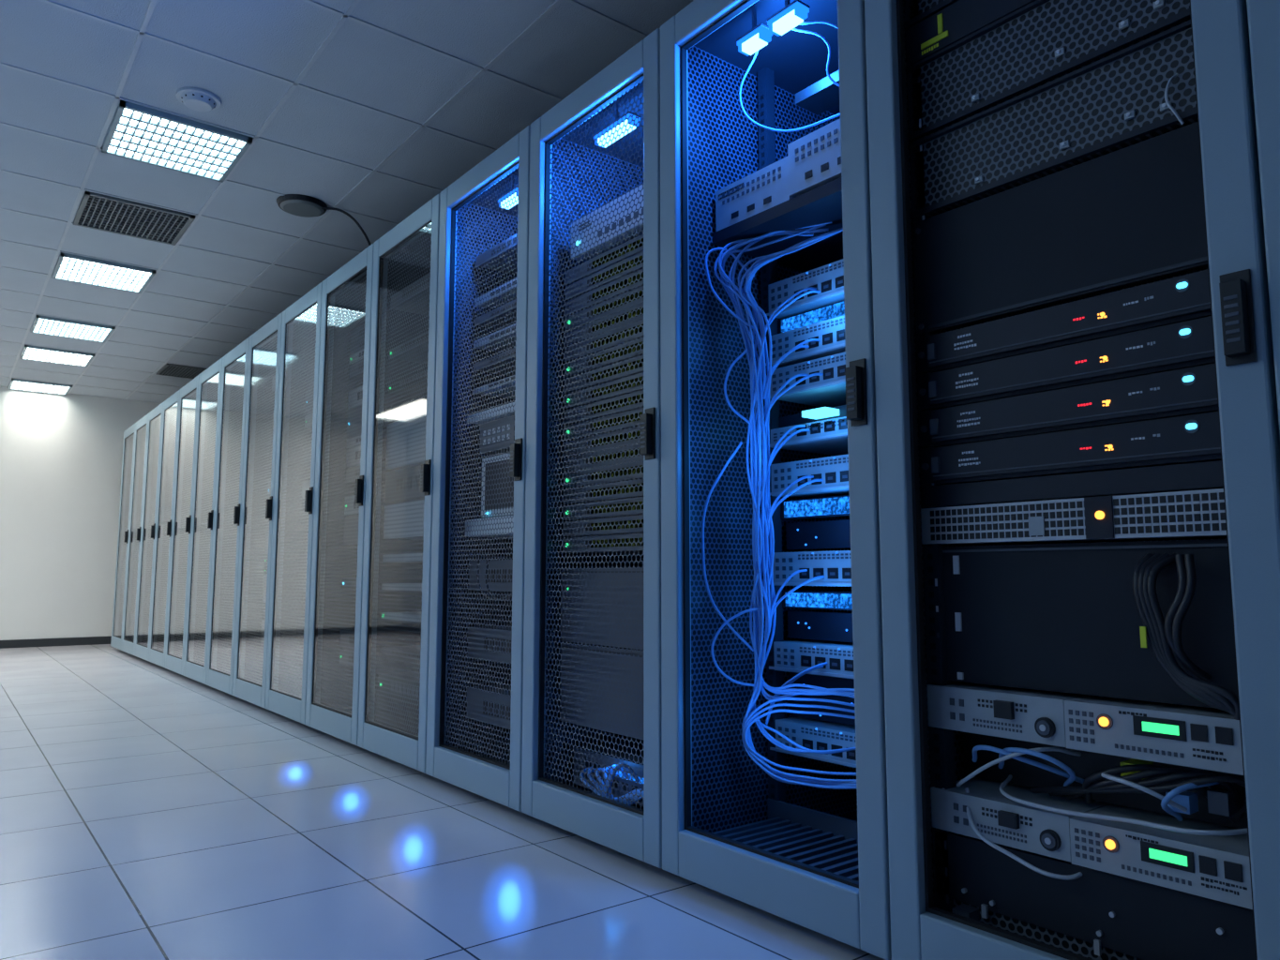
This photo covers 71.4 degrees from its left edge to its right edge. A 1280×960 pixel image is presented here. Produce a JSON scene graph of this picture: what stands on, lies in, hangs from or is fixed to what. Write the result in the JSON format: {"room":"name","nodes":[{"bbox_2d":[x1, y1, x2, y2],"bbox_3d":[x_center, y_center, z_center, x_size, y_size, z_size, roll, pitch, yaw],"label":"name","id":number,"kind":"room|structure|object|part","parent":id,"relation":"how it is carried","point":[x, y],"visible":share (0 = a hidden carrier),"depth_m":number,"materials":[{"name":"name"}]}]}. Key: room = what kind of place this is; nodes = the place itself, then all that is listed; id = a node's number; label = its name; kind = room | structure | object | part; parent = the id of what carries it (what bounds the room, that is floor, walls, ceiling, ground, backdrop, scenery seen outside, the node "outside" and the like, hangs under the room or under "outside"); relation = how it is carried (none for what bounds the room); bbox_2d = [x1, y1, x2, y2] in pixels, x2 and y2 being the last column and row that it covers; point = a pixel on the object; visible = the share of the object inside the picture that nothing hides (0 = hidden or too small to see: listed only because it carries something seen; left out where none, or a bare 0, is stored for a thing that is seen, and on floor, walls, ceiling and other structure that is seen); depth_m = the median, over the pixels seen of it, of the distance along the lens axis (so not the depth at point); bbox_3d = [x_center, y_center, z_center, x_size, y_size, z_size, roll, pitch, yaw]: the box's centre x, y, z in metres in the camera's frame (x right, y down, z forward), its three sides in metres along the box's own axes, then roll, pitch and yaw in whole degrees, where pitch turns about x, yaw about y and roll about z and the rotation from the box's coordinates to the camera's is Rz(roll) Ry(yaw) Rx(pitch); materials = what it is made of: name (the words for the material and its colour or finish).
{"room":"server room","nodes":[
{"label":"server room","id":0,"kind":"room"},
{"bbox_2d":[0,386,161,640],"bbox_3d":[-5.937,0.340,8.318,4.750,2.430,0.100,5,-8,-38],"label":"wall","id":1,"kind":"structure","parent":0,"point":[61,456],"depth_m":8.54,"materials":[{"name":"paint"}]},
{"bbox_2d":[0,636,111,648],"bbox_3d":[-5.902,1.506,8.149,4.550,0.075,0.015,5,-8,-38],"label":"baseboard","id":2,"kind":"structure","parent":1,"relation":"attached to","point":[87,640],"depth_m":8.43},
{"bbox_2d":[0,0,693,403],"bbox_3d":[-2.040,-1.442,3.530,4.750,0.100,12.700,5,-8,-38],"label":"ceiling","id":3,"kind":"structure","parent":0,"point":[364,65],"depth_m":3.50,"materials":[{"name":"tile"}]},
{"bbox_2d":[7,378,72,394],"bbox_3d":[-5.606,-0.870,8.325,0.466,0.021,0.476,5,-8,-38],"label":"ceiling light panel","id":4,"kind":"object","parent":3,"relation":"in","point":[15,384],"depth_m":8.29,"materials":[{"name":"white plastic"}]},
{"bbox_2d":[19,345,95,366],"bbox_3d":[-4.678,-0.995,7.153,0.466,0.021,0.476,5,-8,-38],"label":"ceiling light panel","id":5,"kind":"object","parent":3,"relation":"in","point":[29,352],"depth_m":7.12,"materials":[{"name":"white plastic"}]},
{"bbox_2d":[30,315,115,343],"bbox_3d":[-4.060,-1.078,6.372,0.466,0.021,0.476,5,-8,-38],"label":"ceiling light panel","id":6,"kind":"object","parent":3,"relation":"in","point":[41,324],"depth_m":6.34,"materials":[{"name":"white plastic"}]},
{"bbox_2d":[51,252,156,293],"bbox_3d":[-3.132,-1.202,5.200,0.466,0.021,0.476,5,-8,-38],"label":"ceiling light panel","id":7,"kind":"object","parent":3,"relation":"in","point":[68,267],"depth_m":5.18,"materials":[{"name":"white plastic"}]},
{"bbox_2d":[73,190,195,245],"bbox_3d":[-2.513,-1.289,4.419,0.462,0.013,0.472,5,-8,-38],"label":"ceiling air vent","id":8,"kind":"object","parent":3,"relation":"in","point":[96,211],"depth_m":4.40,"materials":[{"name":"grey metal"}]},
{"bbox_2d":[101,99,252,182],"bbox_3d":[-1.894,-1.369,3.637,0.466,0.021,0.476,5,-8,-38],"label":"ceiling light panel","id":9,"kind":"object","parent":3,"relation":"in","point":[136,132],"depth_m":3.62,"materials":[{"name":"white plastic"}]},
{"bbox_2d":[155,362,206,378],"bbox_3d":[-3.908,-0.935,7.756,0.462,0.013,0.472,5,-8,-38],"label":"ceiling air vent","id":10,"kind":"object","parent":3,"relation":"in","point":[169,369],"depth_m":7.69,"materials":[{"name":"grey metal"}]},
{"bbox_2d":[175,87,221,112],"bbox_3d":[-1.634,-1.400,3.297,0.150,0.033,0.150,5,-8,-38],"label":"smoke detector","id":11,"kind":"object","parent":3,"relation":"attached to","point":[198,99],"visible":1,"depth_m":3.27,"materials":[{"name":"white plastic"}]},
{"bbox_2d":[0,0,647,399],"bbox_3d":[-2.040,-1.390,3.525,4.550,0.004,12.500,5,-8,-38],"label":"ceiling grid","id":12,"kind":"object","parent":3,"relation":"attached to","point":[346,15],"depth_m":3.62,"materials":[{"name":"grey metal"}]},
{"bbox_2d":[276,194,371,246],"bbox_3d":[-1.489,-1.097,4.255,0.459,0.431,0.320,5,-8,-38],"label":"ceiling speaker","id":13,"kind":"object","parent":3,"relation":"attached to","point":[296,204],"depth_m":4.21},
{"bbox_2d":[0,644,891,959],"bbox_3d":[-2.040,1.074,3.263,4.750,0.100,12.700,5,-8,-38],"label":"floor","id":14,"kind":"structure","parent":0,"point":[149,811],"depth_m":2.10,"materials":[{"name":"tile"}]},
{"bbox_2d":[110,422,135,650],"bbox_3d":[-4.213,0.545,8.216,1.026,2.000,0.598,5,-8,-38],"label":"rack","id":15,"kind":"object","parent":14,"relation":"on","point":[129,433],"visible":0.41,"depth_m":7.93,"materials":[{"name":"metal"}]},
{"bbox_3d":[-4.439,0.490,7.697,0.024,0.120,0.034,5,-8,-38],"label":"door handle","id":16,"kind":"part","parent":15,"relation":"part of","materials":[{"name":"black plastic"}]},
{"bbox_2d":[121,413,148,655],"bbox_3d":[-3.842,0.495,7.747,1.026,2.000,0.598,5,-8,-38],"label":"rack","id":17,"kind":"object","parent":14,"relation":"on","point":[141,427],"visible":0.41,"depth_m":7.46,"materials":[{"name":"metal"}]},
{"bbox_3d":[-4.068,0.440,7.228,0.024,0.120,0.034,5,-8,-38],"label":"door handle","id":18,"kind":"part","parent":17,"relation":"part of","materials":[{"name":"black plastic"}]},
{"bbox_2d":[134,402,163,661],"bbox_3d":[-3.470,0.445,7.278,1.026,2.000,0.598,5,-8,-38],"label":"rack","id":19,"kind":"object","parent":14,"relation":"on","point":[155,416],"visible":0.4,"depth_m":6.99,"materials":[{"name":"metal"}]},
{"bbox_3d":[-3.697,0.390,6.759,0.024,0.120,0.034,5,-8,-38],"label":"door handle","id":20,"kind":"part","parent":19,"relation":"part of","materials":[{"name":"black plastic"}]},
{"bbox_2d":[148,389,180,667],"bbox_3d":[-3.099,0.395,6.809,1.026,2.000,0.598,5,-8,-38],"label":"rack","id":21,"kind":"object","parent":14,"relation":"on","point":[167,460],"visible":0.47,"depth_m":6.52,"materials":[{"name":"metal"}]},
{"bbox_3d":[-3.325,0.340,6.291,0.024,0.120,0.034,5,-8,-38],"label":"door handle","id":22,"kind":"part","parent":21,"relation":"part of","materials":[{"name":"black plastic"}]},
{"bbox_2d":[164,375,199,675],"bbox_3d":[-2.728,0.345,6.341,1.026,2.000,0.598,5,-8,-38],"label":"rack","id":23,"kind":"object","parent":14,"relation":"on","point":[181,534],"visible":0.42,"depth_m":6.05,"materials":[{"name":"metal"}]},
{"bbox_3d":[-2.954,0.290,5.822,0.024,0.120,0.034,5,-8,-38],"label":"door handle","id":24,"kind":"part","parent":23,"relation":"part of","materials":[{"name":"black plastic"}]},
{"bbox_2d":[183,357,222,684],"bbox_3d":[-2.357,0.296,5.872,1.026,2.000,0.598,5,-8,-38],"label":"rack","id":25,"kind":"object","parent":14,"relation":"on","point":[195,661],"visible":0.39,"depth_m":5.58,"materials":[{"name":"metal"}]},
{"bbox_3d":[-2.583,0.240,5.353,0.024,0.120,0.034,5,-8,-38],"label":"door handle","id":26,"kind":"part","parent":25,"relation":"part of","materials":[{"name":"black plastic"}]},
{"bbox_2d":[205,336,249,695],"bbox_3d":[-1.986,0.246,5.403,1.026,2.000,0.598,5,-8,-38],"label":"rack","id":27,"kind":"object","parent":14,"relation":"on","point":[230,461],"visible":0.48,"depth_m":5.10,"materials":[{"name":"metal"}]},
{"bbox_3d":[-2.212,0.191,4.884,0.024,0.120,0.034,5,-8,-38],"label":"door handle","id":28,"kind":"part","parent":27,"relation":"part of","materials":[{"name":"black plastic"}]},
{"bbox_2d":[232,312,282,708],"bbox_3d":[-1.614,0.196,4.934,1.026,2.000,0.598,5,-8,-38],"label":"rack","id":29,"kind":"object","parent":14,"relation":"on","point":[260,447],"visible":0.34,"depth_m":4.72,"materials":[{"name":"metal"}]},
{"bbox_3d":[-1.992,0.141,4.641,0.001,1.796,0.478,5,-8,-38],"label":"door glass","id":30,"kind":"part","parent":29,"relation":"part of","materials":[{"name":"clear glass"}]},
{"bbox_3d":[-1.983,0.142,4.648,0.001,1.796,0.478,5,-8,-38],"label":"door","id":31,"kind":"part","parent":29,"relation":"part of","materials":[{"name":"clear glass"}]},
{"bbox_3d":[-1.841,0.141,4.416,0.024,0.120,0.034,5,-8,-38],"label":"door handle","id":32,"kind":"part","parent":29,"relation":"part of","materials":[{"name":"black plastic"}]},
{"bbox_2d":[265,282,322,724],"bbox_3d":[-1.243,0.146,4.466,1.026,2.000,0.598,5,-8,-38],"label":"rack","id":33,"kind":"object","parent":14,"relation":"on","point":[298,388],"visible":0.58,"depth_m":4.30,"materials":[{"name":"glass"}]},
{"bbox_3d":[-1.612,0.092,4.179,0.001,1.796,0.478,5,-8,-38],"label":"door","id":34,"kind":"part","parent":33,"relation":"part of","materials":[{"name":"clear glass"}]},
{"bbox_3d":[-1.469,0.091,3.947,0.024,0.120,0.034,5,-8,-38],"label":"door handle","id":35,"kind":"part","parent":33,"relation":"part of","materials":[{"name":"black plastic"}]},
{"bbox_2d":[305,243,373,745],"bbox_3d":[-0.872,0.096,3.997,1.026,2.000,0.598,5,-8,-38],"label":"rack","id":36,"kind":"object","parent":14,"relation":"on","point":[340,467],"visible":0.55,"depth_m":3.88,"materials":[{"name":"glass"}]},
{"bbox_3d":[-1.241,0.043,3.711,0.001,1.796,0.478,5,-8,-38],"label":"door","id":37,"kind":"part","parent":36,"relation":"part of","materials":[{"name":"clear glass"}]},
{"bbox_3d":[-1.098,0.041,3.478,0.024,0.120,0.034,5,-8,-38],"label":"door handle","id":38,"kind":"part","parent":36,"relation":"part of","materials":[{"name":"black plastic"}]},
{"bbox_2d":[357,193,439,773],"bbox_3d":[-0.501,0.046,3.528,1.026,2.000,0.598,5,-8,-38],"label":"rack","id":39,"kind":"object","parent":14,"relation":"on","point":[394,674],"visible":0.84,"depth_m":3.36,"materials":[{"name":"glass"}]},
{"bbox_3d":[-0.869,-0.007,3.242,0.001,1.796,0.478,5,-8,-38],"label":"door","id":40,"kind":"part","parent":39,"relation":"part of","materials":[{"name":"clear glass"}]},
{"bbox_3d":[-0.727,-0.009,3.009,0.024,0.120,0.034,5,-8,-38],"label":"door handle","id":41,"kind":"part","parent":39,"relation":"part of","materials":[{"name":"black plastic"}]},
{"bbox_2d":[425,125,530,812],"bbox_3d":[-0.130,-0.004,3.059,1.026,2.000,0.598,5,-8,-38],"label":"rack","id":42,"kind":"object","parent":14,"relation":"on","point":[474,723],"visible":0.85,"depth_m":2.91,"materials":[{"name":"metal"}]},
{"bbox_3d":[-0.487,-0.056,2.782,0.001,1.796,0.478,5,-8,-38],"label":"door","id":43,"kind":"part","parent":42,"relation":"part of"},
{"bbox_2d":[465,515,513,538],"bbox_3d":[-0.233,0.158,2.960,0.503,0.057,0.520,5,-8,-38],"label":"shelf","id":44,"kind":"object","parent":42,"relation":"attached to","point":[505,525],"depth_m":2.89,"materials":[{"name":"grey metal"}]},
{"bbox_2d":[466,402,514,424],"bbox_3d":[-0.233,-0.211,3.000,0.503,0.030,0.520,5,-8,-38],"label":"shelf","id":45,"kind":"object","parent":42,"relation":"attached to","point":[510,414],"depth_m":2.92,"materials":[{"name":"grey metal"}]},
{"bbox_2d":[481,452,513,517],"bbox_3d":[-0.343,0.026,2.964,0.288,0.198,0.260,5,-8,-38],"label":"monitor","id":46,"kind":"object","parent":42,"relation":"on","point":[506,464],"depth_m":2.89,"materials":[{"name":"grey metal"}]},
{"bbox_2d":[497,172,518,209],"bbox_3d":[-0.416,-0.953,2.908,0.040,0.104,0.126,5,-8,-38],"label":"led light bar","id":47,"kind":"object","parent":42,"relation":"attached to","point":[513,182],"visible":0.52,"depth_m":2.90,"materials":[{"name":"white plastic"}]},
{"bbox_3d":[-0.356,-0.059,2.541,0.024,0.120,0.034,5,-8,-38],"label":"door handle","id":48,"kind":"part","parent":42,"relation":"part of","materials":[{"name":"black plastic"}]},
{"bbox_2d":[521,28,662,868],"bbox_3d":[0.242,-0.053,2.591,1.026,2.000,0.598,5,-8,-38],"label":"rack","id":49,"kind":"object","parent":14,"relation":"on","point":[592,753],"visible":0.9,"depth_m":2.38,"materials":[{"name":"metal"}]},
{"bbox_3d":[-0.116,-0.106,2.313,0.001,1.796,0.478,5,-8,-38],"label":"door","id":50,"kind":"part","parent":49,"relation":"part of","materials":[{"name":"black metal"}]},
{"bbox_3d":[-0.055,0.542,2.292,0.035,0.212,0.510,5,-8,-38],"label":"blanking panel","id":51,"kind":"part","parent":49,"relation":"part of","materials":[{"name":"metal"}]},
{"bbox_3d":[-0.055,0.331,2.315,0.035,0.202,0.510,5,-8,-38],"label":"blanking panel","id":52,"kind":"part","parent":49,"relation":"part of","materials":[{"name":"metal"}]},
{"bbox_2d":[593,100,640,148],"bbox_3d":[-0.065,-1.000,2.465,0.040,0.104,0.166,5,-8,-38],"label":"led light bar","id":53,"kind":"object","parent":49,"relation":"attached to","point":[615,101],"visible":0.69,"depth_m":2.45,"materials":[{"name":"white plastic"}]},
{"bbox_3d":[0.015,-0.108,2.072,0.024,0.120,0.034,5,-8,-38],"label":"door handle","id":54,"kind":"part","parent":49,"relation":"part of","materials":[{"name":"black plastic"}]},
{"bbox_2d":[660,0,891,959],"bbox_3d":[0.613,-0.103,2.122,1.026,2.000,0.598,5,-8,-38],"label":"rack","id":55,"kind":"object","parent":14,"relation":"on","point":[711,784],"visible":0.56,"depth_m":2.07,"materials":[{"name":"metal"}]},
{"bbox_2d":[736,3,772,56],"bbox_3d":[0.263,-1.044,2.050,0.040,0.104,0.081,5,-8,-38],"label":"led light bar","id":56,"kind":"object","parent":55,"relation":"in","point":[759,37],"depth_m":2.04,"materials":[{"name":"white plastic"}]},
{"bbox_2d":[712,118,843,272],"bbox_3d":[0.472,-0.666,2.077,0.330,0.160,0.530,5,-8,-38],"label":"network switch","id":57,"kind":"object","parent":55,"relation":"in","point":[803,188],"visible":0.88,"depth_m":2.04,"materials":[{"name":"grey metal"}]},
{"bbox_2d":[701,222,856,789],"bbox_3d":[0.392,0.037,2.013,0.492,1.265,0.147,-3,-7,29],"label":"cables","id":58,"kind":"object","parent":55,"relation":"in","point":[762,527],"visible":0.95,"depth_m":2.06,"materials":[{"name":"blue plastic"}]},
{"bbox_2d":[712,798,858,881],"bbox_3d":[0.379,0.779,1.855,0.260,0.090,0.520,5,-8,-38],"label":"grille","id":59,"kind":"object","parent":55,"relation":"in","point":[824,841],"visible":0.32,"depth_m":1.94,"materials":[{"name":"black metal"}]},
{"bbox_2d":[766,0,809,36],"bbox_3d":[0.327,-1.053,1.971,0.040,0.104,0.091,5,-8,-38],"label":"led light bar","id":60,"kind":"object","parent":55,"relation":"in","point":[793,13],"depth_m":1.95,"materials":[{"name":"white plastic"}]},
{"bbox_2d":[738,20,840,132],"bbox_3d":[0.388,-0.894,1.992,0.405,0.230,0.108,-6,-8,43],"label":"cable","id":61,"kind":"object","parent":55,"relation":"in","point":[813,22],"visible":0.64,"depth_m":2.02,"materials":[{"name":"plastic"}]},
{"bbox_2d":[763,258,843,319],"bbox_3d":[0.590,-0.461,2.138,0.303,0.081,0.515,5,-8,-38],"label":"switch","id":62,"kind":"object","parent":55,"relation":"in","point":[828,278],"visible":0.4,"depth_m":2.14,"materials":[{"name":"metal"}]},
{"bbox_2d":[765,315,845,367],"bbox_3d":[0.590,-0.332,2.125,0.303,0.074,0.515,5,-8,-38],"label":"switch","id":63,"kind":"object","parent":55,"relation":"in","point":[831,333],"visible":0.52,"depth_m":2.12,"materials":[{"name":"metal"}]},
{"bbox_2d":[769,351,845,407],"bbox_3d":[0.446,-0.255,2.049,0.438,0.071,0.413,5,-8,-38],"label":"switch","id":64,"kind":"object","parent":55,"relation":"in","point":[828,390],"visible":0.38,"depth_m":2.03,"materials":[{"name":"metal"}]},
{"bbox_2d":[769,416,848,455],"bbox_3d":[0.462,-0.117,2.060,0.450,0.045,0.392,5,-8,-38],"label":"switch","id":65,"kind":"object","parent":55,"relation":"in","point":[830,436],"visible":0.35,"depth_m":2.05,"materials":[{"name":"metal"}]},
{"bbox_2d":[769,454,849,498],"bbox_3d":[0.377,-0.035,1.852,0.591,0.078,0.597,5,-8,-38],"label":"switch","id":66,"kind":"object","parent":55,"relation":"in","point":[834,471],"visible":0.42,"depth_m":1.75,"materials":[{"name":"metal"}]},
{"bbox_2d":[769,550,851,587],"bbox_3d":[0.590,0.206,2.067,0.303,0.080,0.515,5,-8,-38],"label":"switch","id":67,"kind":"object","parent":55,"relation":"in","point":[835,565],"visible":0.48,"depth_m":2.06,"materials":[{"name":"metal"}]},
{"bbox_2d":[777,301,844,333],"bbox_3d":[0.507,-0.402,2.063,0.038,0.038,0.490,5,-8,-38],"label":"array","id":68,"kind":"object","parent":55,"relation":"attached to","point":[837,309],"visible":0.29,"depth_m":2.15,"materials":[{"name":"blue plastic"}]},
{"bbox_2d":[768,639,854,678],"bbox_3d":[0.378,0.387,1.805,0.606,0.067,0.602,5,-8,-38],"label":"switch","id":69,"kind":"object","parent":55,"relation":"in","point":[797,656],"visible":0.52,"depth_m":1.76,"materials":[{"name":"metal"}]},
{"bbox_2d":[778,405,846,427],"bbox_3d":[0.490,-0.163,2.025,0.080,0.030,0.490,5,-8,-38],"label":"light","id":70,"kind":"object","parent":55,"relation":"attached to","point":[824,413],"visible":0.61,"depth_m":2.09,"materials":[{"name":"teal plastic"}]},
{"bbox_2d":[769,716,856,767],"bbox_3d":[0.385,0.584,1.884,0.363,0.074,0.455,5,-8,-38],"label":"switch","id":71,"kind":"object","parent":55,"relation":"in","point":[814,734],"visible":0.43,"depth_m":1.89,"materials":[{"name":"metal"}]},
{"bbox_2d":[780,495,849,520],"bbox_3d":[0.507,0.055,2.014,0.038,0.046,0.490,5,-8,-38],"label":"array","id":72,"kind":"object","parent":55,"relation":"in","point":[835,506],"visible":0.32,"depth_m":2.10,"materials":[{"name":"blue plastic"}]},
{"bbox_2d":[795,70,839,115],"bbox_3d":[0.458,-0.903,2.046,0.080,0.025,0.200,5,-8,-38],"label":"light","id":73,"kind":"object","parent":55,"relation":"in","point":[822,95],"visible":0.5,"depth_m":2.07,"materials":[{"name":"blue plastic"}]},
{"bbox_2d":[782,590,852,610],"bbox_3d":[0.507,0.272,1.992,0.038,0.041,0.490,5,-8,-38],"label":"array","id":74,"kind":"object","parent":55,"relation":"in","point":[797,599],"visible":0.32,"depth_m":2.08,"materials":[{"name":"blue plastic"}]},
{"bbox_2d":[785,519,850,549],"bbox_3d":[0.525,0.120,2.022,0.032,0.065,0.490,5,-8,-38],"label":"panel","id":75,"kind":"object","parent":55,"relation":"attached to","point":[828,534],"visible":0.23,"depth_m":2.12,"materials":[{"name":"black metal"}]},
{"bbox_2d":[787,610,853,642],"bbox_3d":[0.525,0.334,1.999,0.032,0.065,0.490,5,-8,-38],"label":"panel","id":76,"kind":"object","parent":55,"relation":"attached to","point":[820,625],"visible":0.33,"depth_m":2.10,"materials":[{"name":"black metal"}]},
{"bbox_2d":[788,672,855,725],"bbox_3d":[0.525,0.498,1.982,0.032,0.105,0.490,5,-8,-38],"label":"panel","id":77,"kind":"object","parent":55,"relation":"attached to","point":[825,682],"visible":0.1,"depth_m":2.08,"materials":[{"name":"black metal"}]},
{"bbox_3d":[0.387,-0.158,1.603,0.024,0.120,0.034,5,-8,-38],"label":"door handle","id":78,"kind":"part","parent":55,"relation":"part of","materials":[{"name":"black plastic"}]},
{"bbox_2d":[864,0,1279,959],"bbox_3d":[0.984,-0.153,1.653,1.026,2.000,0.598,5,-8,-38],"label":"rack","id":79,"kind":"object","parent":14,"relation":"on","point":[920,757],"depth_m":1.35,"materials":[{"name":"metal"}]},
{"bbox_2d":[903,0,1197,219],"bbox_3d":[0.862,-0.789,1.624,0.506,0.602,0.530,5,-8,-38],"label":"perforated panel","id":80,"kind":"object","parent":79,"relation":"in","point":[1016,93],"visible":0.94,"depth_m":1.48,"materials":[{"name":"black metal"}]},
{"bbox_2d":[920,13,948,55],"bbox_3d":[0.538,-0.818,1.630,0.002,0.059,0.055,5,-8,-38],"label":"label","id":81,"kind":"object","parent":80,"relation":"attached to","point":[941,35],"visible":1,"depth_m":1.62,"materials":[{"name":"paper"}]},
{"bbox_2d":[1164,73,1184,124],"bbox_3d":[0.775,-0.554,1.292,0.023,0.081,0.012,1,-6,-6],"label":"cables","id":82,"kind":"object","parent":80,"relation":"attached to","point":[1169,106],"visible":1,"depth_m":1.29,"materials":[{"name":"grey plastic"}]},
{"bbox_2d":[912,121,1207,334],"bbox_3d":[0.674,-0.391,1.433,0.024,0.210,0.530,5,-8,-38],"label":"panel","id":83,"kind":"object","parent":79,"relation":"attached to","point":[1133,215],"visible":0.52,"depth_m":1.41,"materials":[{"name":"metal"}]},
{"bbox_2d":[916,269,1211,373],"bbox_3d":[0.897,-0.227,1.592,0.618,0.066,0.530,5,-8,-38],"label":"server","id":84,"kind":"object","parent":79,"relation":"in","point":[1185,297],"visible":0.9,"depth_m":1.39,"materials":[{"name":"black metal"}]},
{"bbox_2d":[917,316,1214,409],"bbox_3d":[0.897,-0.160,1.585,0.618,0.066,0.530,5,-8,-38],"label":"server","id":85,"kind":"object","parent":79,"relation":"in","point":[1186,344],"visible":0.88,"depth_m":1.38,"materials":[{"name":"black metal"}]},
{"bbox_2d":[918,363,1218,447],"bbox_3d":[0.897,-0.093,1.578,0.618,0.066,0.530,5,-8,-38],"label":"server","id":86,"kind":"object","parent":79,"relation":"in","point":[1188,391],"visible":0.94,"depth_m":1.37,"materials":[{"name":"black metal"}]},
{"bbox_2d":[919,411,1223,498],"bbox_3d":[0.897,-0.026,1.571,0.618,0.066,0.530,5,-8,-38],"label":"server","id":87,"kind":"object","parent":79,"relation":"in","point":[1192,438],"visible":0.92,"depth_m":1.37,"materials":[{"name":"black metal"}]},
{"bbox_2d":[921,460,1223,507],"bbox_3d":[0.676,0.009,1.392,0.020,0.036,0.530,5,-8,-38],"label":"panel","id":88,"kind":"object","parent":79,"relation":"attached to","point":[1198,475],"visible":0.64,"depth_m":1.37,"materials":[{"name":"black metal"}]},
{"bbox_2d":[920,488,1226,545],"bbox_3d":[0.703,0.064,1.407,0.112,0.063,0.530,5,-8,-38],"label":"panel","id":89,"kind":"object","parent":79,"relation":"in","point":[1191,514],"visible":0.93,"depth_m":1.36,"materials":[{"name":"metal"}]},
{"bbox_2d":[926,681,1243,775],"bbox_3d":[0.760,0.379,1.419,0.265,0.071,0.530,5,-8,-38],"label":"server","id":90,"kind":"object","parent":79,"relation":"in","point":[1204,738],"visible":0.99,"depth_m":1.33,"materials":[{"name":"grey metal"}]},
{"bbox_2d":[942,539,1237,707],"bbox_3d":[0.690,0.214,1.381,0.025,0.232,0.520,5,-8,-38],"label":"panel","id":91,"kind":"object","parent":79,"relation":"attached to","point":[1064,618],"visible":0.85,"depth_m":1.38,"materials":[{"name":"metal"}]},
{"bbox_2d":[1139,626,1147,647],"bbox_3d":[0.714,0.223,1.264,0.003,0.030,0.008,5,-8,-38],"label":"label","id":92,"kind":"object","parent":91,"relation":"attached to","point":[1142,629],"visible":1,"depth_m":1.26,"materials":[{"name":"paper"}]},
{"bbox_2d":[930,777,1252,909],"bbox_3d":[0.760,0.549,1.401,0.265,0.066,0.530,5,-8,-38],"label":"server","id":93,"kind":"object","parent":79,"relation":"in","point":[1214,867],"visible":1,"depth_m":1.32,"materials":[{"name":"grey metal"}]},
{"bbox_3d":[0.817,0.683,1.432,0.420,0.181,0.530,5,-8,-38],"label":"perforated drawer","id":94,"kind":"part","parent":79,"relation":"part of","materials":[{"name":"black metal"}]},
{"bbox_2d":[972,744,1219,821],"bbox_3d":[0.685,0.458,1.370,0.119,0.081,0.376,5,-8,-38],"label":"cables","id":95,"kind":"object","parent":79,"relation":"in","point":[1070,775],"visible":0.94,"depth_m":1.39,"materials":[{"name":"blue plastic"}]},
{"bbox_2d":[956,747,1247,880],"bbox_3d":[0.691,0.507,1.351,0.124,0.185,0.445,5,-8,-38],"label":"cables","id":96,"kind":"object","parent":79,"relation":"in","point":[1115,777],"visible":0.94,"depth_m":1.34,"materials":[{"name":"plastic"}]},
{"bbox_2d":[962,731,1247,828],"bbox_3d":[0.754,0.464,1.406,0.020,0.090,0.530,5,-8,-38],"label":"panel","id":97,"kind":"object","parent":79,"relation":"attached to","point":[1089,763],"visible":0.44,"depth_m":1.46,"materials":[{"name":"black metal"}]},
{"bbox_2d":[1030,764,1246,823],"bbox_3d":[0.729,0.458,1.331,0.082,0.087,0.330,5,-8,-38],"label":"cables","id":98,"kind":"object","parent":79,"relation":"in","point":[1089,787],"visible":0.83,"depth_m":1.28,"materials":[{"name":"black plastic"}]},
{"bbox_2d":[1120,758,1236,816],"bbox_3d":[0.771,0.443,1.281,0.050,0.055,0.140,5,-8,-38],"label":"connectors","id":99,"kind":"object","parent":79,"relation":"in","point":[1222,802],"visible":0.81,"depth_m":1.24,"materials":[{"name":"plastic"}]},
{"bbox_2d":[1132,552,1239,720],"bbox_3d":[0.762,0.211,1.236,0.052,0.221,0.131,5,-8,-38],"label":"power cables","id":100,"kind":"object","parent":79,"relation":"in","point":[1164,636],"depth_m":1.23,"materials":[{"name":"black rubber"}]},
{"bbox_3d":[0.758,-0.208,1.134,0.024,0.120,0.034,5,-8,-38],"label":"door handle","id":101,"kind":"part","parent":79,"relation":"part of","materials":[{"name":"black plastic"}]},
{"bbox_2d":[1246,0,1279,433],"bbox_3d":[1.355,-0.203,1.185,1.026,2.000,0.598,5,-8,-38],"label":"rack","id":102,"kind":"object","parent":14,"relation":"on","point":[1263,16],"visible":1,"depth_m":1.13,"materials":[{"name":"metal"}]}
]}

